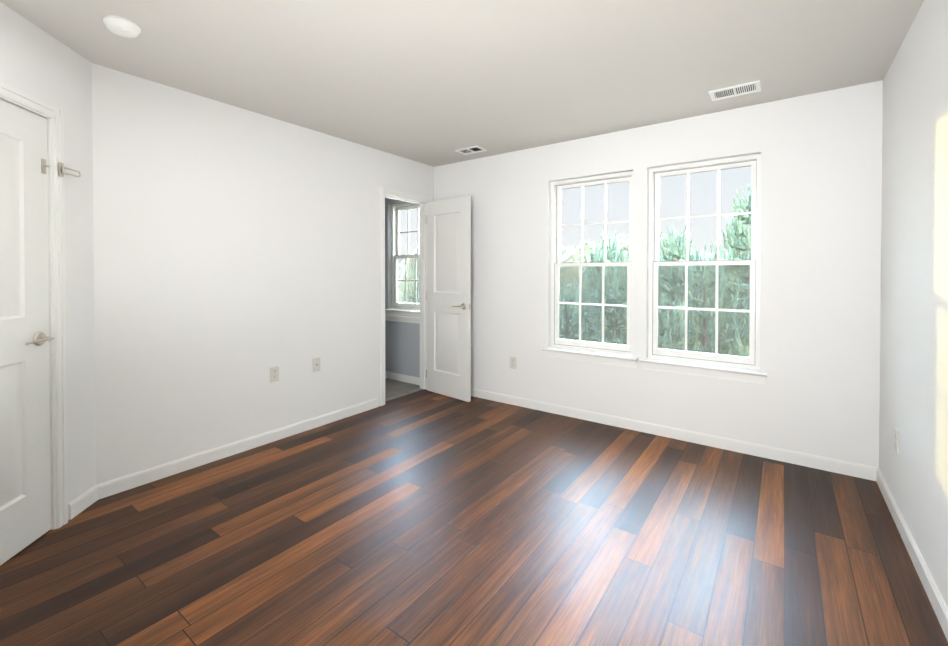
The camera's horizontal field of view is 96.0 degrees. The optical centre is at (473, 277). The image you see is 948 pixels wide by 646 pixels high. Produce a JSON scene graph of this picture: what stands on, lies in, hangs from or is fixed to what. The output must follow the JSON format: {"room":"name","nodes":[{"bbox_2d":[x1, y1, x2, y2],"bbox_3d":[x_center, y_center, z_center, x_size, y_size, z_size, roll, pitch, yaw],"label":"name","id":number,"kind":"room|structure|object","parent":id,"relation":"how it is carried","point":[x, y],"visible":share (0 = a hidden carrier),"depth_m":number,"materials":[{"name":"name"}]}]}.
{"room":"empty bedroom","nodes":[
{"label":"empty bedroom","id":0,"kind":"room"},
{"bbox_2d":[0,2,95,503],"bbox_3d":[-2.073,0.510,1.688,0.120,3.490,1.400,0,1,-9],"label":"wall","id":1,"kind":"structure","parent":0,"point":[38,63],"depth_m":2.24,"materials":[{"name":"paint"}]},
{"bbox_2d":[0,99,54,564],"bbox_3d":[-2.017,0.238,1.731,0.098,2.018,0.755,0,1,-9],"label":"closet door","id":2,"kind":"structure","parent":1,"relation":"in","point":[25,471],"depth_m":1.96,"materials":[{"name":"white wood"}]},
{"bbox_2d":[0,81,67,529],"bbox_3d":[-2.079,0.208,1.720,0.154,2.094,0.888,0,1,-9],"label":"door frame","id":3,"kind":"structure","parent":1,"relation":"attached to","point":[53,115],"depth_m":2.12,"materials":[{"name":"white wood"}]},
{"bbox_2d":[41,159,80,176],"bbox_3d":[-2.077,-0.540,2.152,0.044,0.068,0.192,0,1,-9],"label":"guard","id":4,"kind":"object","parent":1,"relation":"attached to","point":[61,168],"visible":1,"depth_m":2.13,"materials":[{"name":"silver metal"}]},
{"bbox_2d":[68,485,97,519],"bbox_3d":[-2.007,1.214,1.707,0.013,0.082,1.400,0,1,-9],"label":"baseboard","id":5,"kind":"structure","parent":1,"relation":"attached to","point":[82,502],"depth_m":2.28,"materials":[{"name":"white wood"}]},
{"bbox_2d":[92,63,433,484],"bbox_3d":[-1.330,0.489,3.586,0.120,3.490,2.870,0,1,36],"label":"wall","id":6,"kind":"structure","parent":0,"point":[236,253],"depth_m":2.92,"materials":[{"name":"paint"}]},
{"bbox_2d":[97,398,378,499],"bbox_3d":[-1.513,1.197,3.229,0.013,0.082,2.065,0,1,36],"label":"baseboard","id":7,"kind":"structure","parent":6,"relation":"attached to","point":[123,483],"depth_m":2.92,"materials":[{"name":"white wood"}]},
{"bbox_2d":[270,366,278,382],"bbox_3d":[-1.511,0.733,3.232,0.007,0.114,0.070,0,1,36],"label":"electrical outlet","id":8,"kind":"object","parent":6,"relation":"attached to","point":[274,374],"visible":1,"depth_m":3.23,"materials":[{"name":"white plastic"}]},
{"bbox_2d":[313,357,319,371],"bbox_3d":[-1.299,0.720,3.523,0.008,0.114,0.070,0,1,36],"label":"jack","id":9,"kind":"object","parent":6,"relation":"attached to","point":[316,364],"visible":1,"depth_m":3.52,"materials":[{"name":"white plastic"}]},
{"bbox_2d":[380,187,432,405],"bbox_3d":[-0.729,0.178,4.413,0.154,2.094,0.748,0,1,36],"label":"door frame","id":10,"kind":"structure","parent":6,"relation":"attached to","point":[421,201],"depth_m":4.50,"materials":[{"name":"white wood"}]},
{"bbox_2d":[426,196,470,401],"bbox_3d":[-0.272,0.209,4.391,0.625,2.018,0.162,1,1,43],"label":"bathroom door","id":11,"kind":"structure","parent":6,"relation":"in","point":[448,299],"depth_m":4.35,"materials":[{"name":"white wood"}]},
{"bbox_2d":[385,378,422,401],"bbox_3d":[-1.727,1.299,4.667,1.900,0.148,1.920,0,1,36],"label":"floor","id":12,"kind":"structure","parent":0,"point":[394,389],"depth_m":4.71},
{"bbox_2d":[0,0,923,166],"bbox_3d":[-1.061,-1.272,2.303,5.720,0.160,4.920,0,1,36],"label":"ceiling","id":13,"kind":"structure","parent":0,"point":[434,83],"depth_m":2.31,"materials":[{"name":"paint"}]},
{"bbox_2d":[103,15,140,37],"bbox_3d":[-1.650,-1.167,2.003,0.140,0.043,0.140,0,1,36],"label":"smoke detector","id":14,"kind":"object","parent":13,"relation":"attached to","point":[122,26],"visible":1,"depth_m":1.97,"materials":[{"name":"white plastic"}]},
{"bbox_2d":[455,146,486,154],"bbox_3d":[-0.029,-1.207,4.051,0.260,0.007,0.170,0,1,36],"label":"ceiling vent","id":15,"kind":"object","parent":13,"relation":"in","point":[470,150],"visible":1,"depth_m":4.04,"materials":[{"name":"white plastic"}]},
{"bbox_2d":[709,80,760,100],"bbox_3d":[1.671,-1.193,2.733,0.275,0.007,0.175,0,1,36],"label":"ceiling vent","id":16,"kind":"object","parent":13,"relation":"in","point":[737,90],"visible":1,"depth_m":2.73,"materials":[{"name":"white plastic"}]},
{"bbox_2d":[0,389,947,645],"bbox_3d":[-0.292,1.329,1.774,3.820,0.150,4.920,0,1,36],"label":"floor","id":17,"kind":"structure","parent":0,"point":[424,517],"depth_m":1.96,"materials":[{"name":"brown wood"}]},
{"bbox_2d":[385,80,882,467],"bbox_3d":[0.336,0.007,4.244,5.720,2.540,0.160,0,1,36],"label":"wall","id":18,"kind":"structure","parent":0,"point":[817,393],"depth_m":3.00,"materials":[{"name":"paint"}]},
{"bbox_2d":[385,371,419,384],"bbox_3d":[-1.221,1.175,5.279,1.680,0.082,0.013,0,1,36],"label":"baseboard","id":19,"kind":"structure","parent":18,"relation":"attached to","point":[403,378],"depth_m":4.99,"materials":[{"name":"white wood"}]},
{"bbox_2d":[385,308,419,317],"bbox_3d":[-0.787,0.422,4.983,0.690,0.086,0.114,0,1,36],"label":"sill","id":20,"kind":"structure","parent":18,"relation":"attached to","point":[404,312],"depth_m":4.96,"materials":[{"name":"white wood"}]},
{"bbox_2d":[385,315,419,323],"bbox_3d":[-1.226,0.484,5.264,1.680,0.065,0.030,0,1,36],"label":"trim","id":21,"kind":"structure","parent":18,"relation":"attached to","point":[402,319],"depth_m":4.97,"materials":[{"name":"white wood"}]},
{"bbox_2d":[391,202,419,309],"bbox_3d":[-0.734,-0.249,5.049,0.600,1.264,0.088,0,1,36],"label":"bathroom window","id":22,"kind":"structure","parent":18,"relation":"in","point":[396,232],"depth_m":5.13,"materials":[{"name":"white plastic"}]},
{"bbox_2d":[510,356,515,368],"bbox_3d":[0.376,0.824,4.121,0.070,0.114,0.007,0,1,36],"label":"electrical outlet","id":23,"kind":"object","parent":18,"relation":"attached to","point":[512,362],"visible":1,"depth_m":4.12,"materials":[{"name":"white plastic"}]},
{"bbox_2d":[542,347,637,367],"bbox_3d":[0.990,0.686,3.697,0.840,0.086,0.114,0,1,36],"label":"sill","id":24,"kind":"structure","parent":18,"relation":"attached to","point":[622,360],"depth_m":3.65,"materials":[{"name":"white wood"}]},
{"bbox_2d":[551,171,632,354],"bbox_3d":[1.044,-0.116,3.762,0.750,1.524,0.088,0,1,36],"label":"window","id":25,"kind":"structure","parent":18,"relation":"in","point":[557,187],"depth_m":3.77,"materials":[{"name":"white plastic"}]},
{"bbox_2d":[471,388,877,480],"bbox_3d":[1.014,1.193,3.659,3.600,0.082,0.013,0,1,36],"label":"baseboard","id":26,"kind":"structure","parent":18,"relation":"attached to","point":[822,463],"depth_m":3.17,"materials":[{"name":"white wood"}]},
{"bbox_2d":[639,357,766,384],"bbox_3d":[1.686,0.692,3.193,0.840,0.086,0.114,0,1,36],"label":"sill","id":27,"kind":"structure","parent":18,"relation":"attached to","point":[747,375],"depth_m":3.14,"materials":[{"name":"white wood"}]},
{"bbox_2d":[648,154,760,369],"bbox_3d":[1.740,-0.110,3.258,0.750,1.524,0.088,0,1,36],"label":"window","id":28,"kind":"structure","parent":18,"relation":"in","point":[752,361],"depth_m":3.22,"materials":[{"name":"white plastic"}]},
{"bbox_2d":[879,0,947,606],"bbox_3d":[1.190,0.046,0.686,0.160,2.540,4.920,0,1,36],"label":"wall","id":29,"kind":"structure","parent":0,"point":[914,333],"depth_m":1.88,"materials":[{"name":"paint"}]},
{"bbox_2d":[894,427,898,453],"bbox_3d":[2.179,0.840,2.201,0.007,0.114,0.070,0,1,36],"label":"electrical outlet","id":30,"kind":"object","parent":29,"relation":"attached to","point":[896,446],"visible":0.98,"depth_m":2.19,"materials":[{"name":"white plastic"}]},
{"bbox_2d":[876,468,947,640],"bbox_3d":[1.120,1.224,0.750,0.013,0.082,4.600,0,1,36],"label":"baseboard","id":31,"kind":"structure","parent":29,"relation":"attached to","point":[937,601],"depth_m":1.82,"materials":[{"name":"white wood"}]},
{"label":"outside","id":32,"kind":"structure","parent":0,"visible":0},
{"bbox_3d":[16.579,4.067,28.234,80.000,0.200,62.000,0,1,36],"label":"ground","id":33,"kind":"structure","parent":32,"visible":0},
{"bbox_2d":[402,250,419,303],"bbox_3d":[-1.664,1.573,14.807,2.941,5.079,3.111,0,1,36],"label":"pine tree","id":34,"kind":"object","parent":33,"relation":"on","point":[418,284],"depth_m":14.60,"materials":[{"name":"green plant"}]},
{"bbox_2d":[407,268,419,302],"bbox_3d":[-1.819,1.392,17.158,3.336,5.390,3.231,0,1,36],"label":"pine tree","id":35,"kind":"object","parent":33,"relation":"on","point":[412,286],"depth_m":17.04,"materials":[{"name":"green plant"}]},
{"bbox_2d":[559,259,577,335],"bbox_3d":[1.899,1.280,12.287,2.841,5.720,3.359,0,1,36],"label":"pine tree","id":36,"kind":"object","parent":33,"relation":"on","point":[562,285],"depth_m":12.17,"materials":[{"name":"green plant"}]},
{"bbox_2d":[399,233,748,330],"bbox_3d":[5.330,1.810,24.549,37.584,8.893,8.532,0,1,36],"label":"thicket","id":37,"kind":"object","parent":33,"relation":"on","point":[573,255],"depth_m":23.00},
{"bbox_2d":[559,277,601,342],"bbox_3d":[2.114,2.076,9.779,2.160,4.184,2.488,0,1,36],"label":"pine tree","id":38,"kind":"object","parent":33,"relation":"on","point":[573,318],"depth_m":9.61,"materials":[{"name":"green plant"}]},
{"bbox_2d":[562,242,625,338],"bbox_3d":[3.794,1.546,12.370,2.843,5.187,2.960,0,1,36],"label":"pine tree","id":39,"kind":"object","parent":33,"relation":"on","point":[597,257],"depth_m":12.31,"materials":[{"name":"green plant"}]},
{"bbox_2d":[576,232,628,329],"bbox_3d":[4.697,1.251,14.933,3.185,5.720,3.146,0,1,36],"label":"pine tree","id":40,"kind":"object","parent":33,"relation":"on","point":[613,247],"depth_m":14.79,"materials":[{"name":"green plant"}]},
{"bbox_2d":[586,249,663,348],"bbox_3d":[3.536,1.720,10.330,2.825,4.883,2.292,0,1,36],"label":"pine tree","id":41,"kind":"object","parent":33,"relation":"on","point":[608,323],"depth_m":10.37,"materials":[{"name":"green plant"}]},
{"bbox_2d":[658,225,700,349],"bbox_3d":[6.313,1.210,13.694,3.382,5.830,3.525,0,1,36],"label":"pine tree","id":42,"kind":"object","parent":33,"relation":"on","point":[667,246],"depth_m":13.40,"materials":[{"name":"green plant"}]},
{"bbox_2d":[658,291,705,352],"bbox_3d":[3.789,2.215,8.173,2.266,3.940,2.374,0,1,36],"label":"pine tree","id":43,"kind":"object","parent":33,"relation":"on","point":[666,333],"depth_m":8.16,"materials":[{"name":"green plant"}]},
{"bbox_2d":[658,232,728,347],"bbox_3d":[5.448,1.451,11.775,2.930,5.390,3.387,0,1,36],"label":"pine tree","id":44,"kind":"object","parent":33,"relation":"on","point":[675,251],"depth_m":11.43,"materials":[{"name":"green plant"}]},
{"bbox_2d":[665,245,747,355],"bbox_3d":[5.107,1.696,9.459,2.488,4.950,2.599,0,1,36],"label":"pine tree","id":45,"kind":"object","parent":33,"relation":"on","point":[704,334],"depth_m":9.32,"materials":[{"name":"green plant"}]},
{"bbox_2d":[700,218,749,331],"bbox_3d":[7.708,1.109,12.826,3.607,6.050,3.698,0,1,36],"label":"pine tree","id":46,"kind":"object","parent":33,"relation":"on","point":[742,240],"depth_m":12.80,"materials":[{"name":"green plant"}]},
{"bbox_2d":[708,183,751,355],"bbox_3d":[6.822,0.806,10.317,3.345,6.710,3.423,0,1,36],"label":"pine tree","id":47,"kind":"object","parent":33,"relation":"on","point":[741,230],"depth_m":10.35,"materials":[{"name":"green plant"}]},
{"bbox_2d":[728,302,749,356],"bbox_3d":[4.933,2.169,7.226,2.266,4.053,2.394,0,1,36],"label":"pine tree","id":48,"kind":"object","parent":33,"relation":"on","point":[743,343],"depth_m":7.38,"materials":[{"name":"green plant"}]}
]}

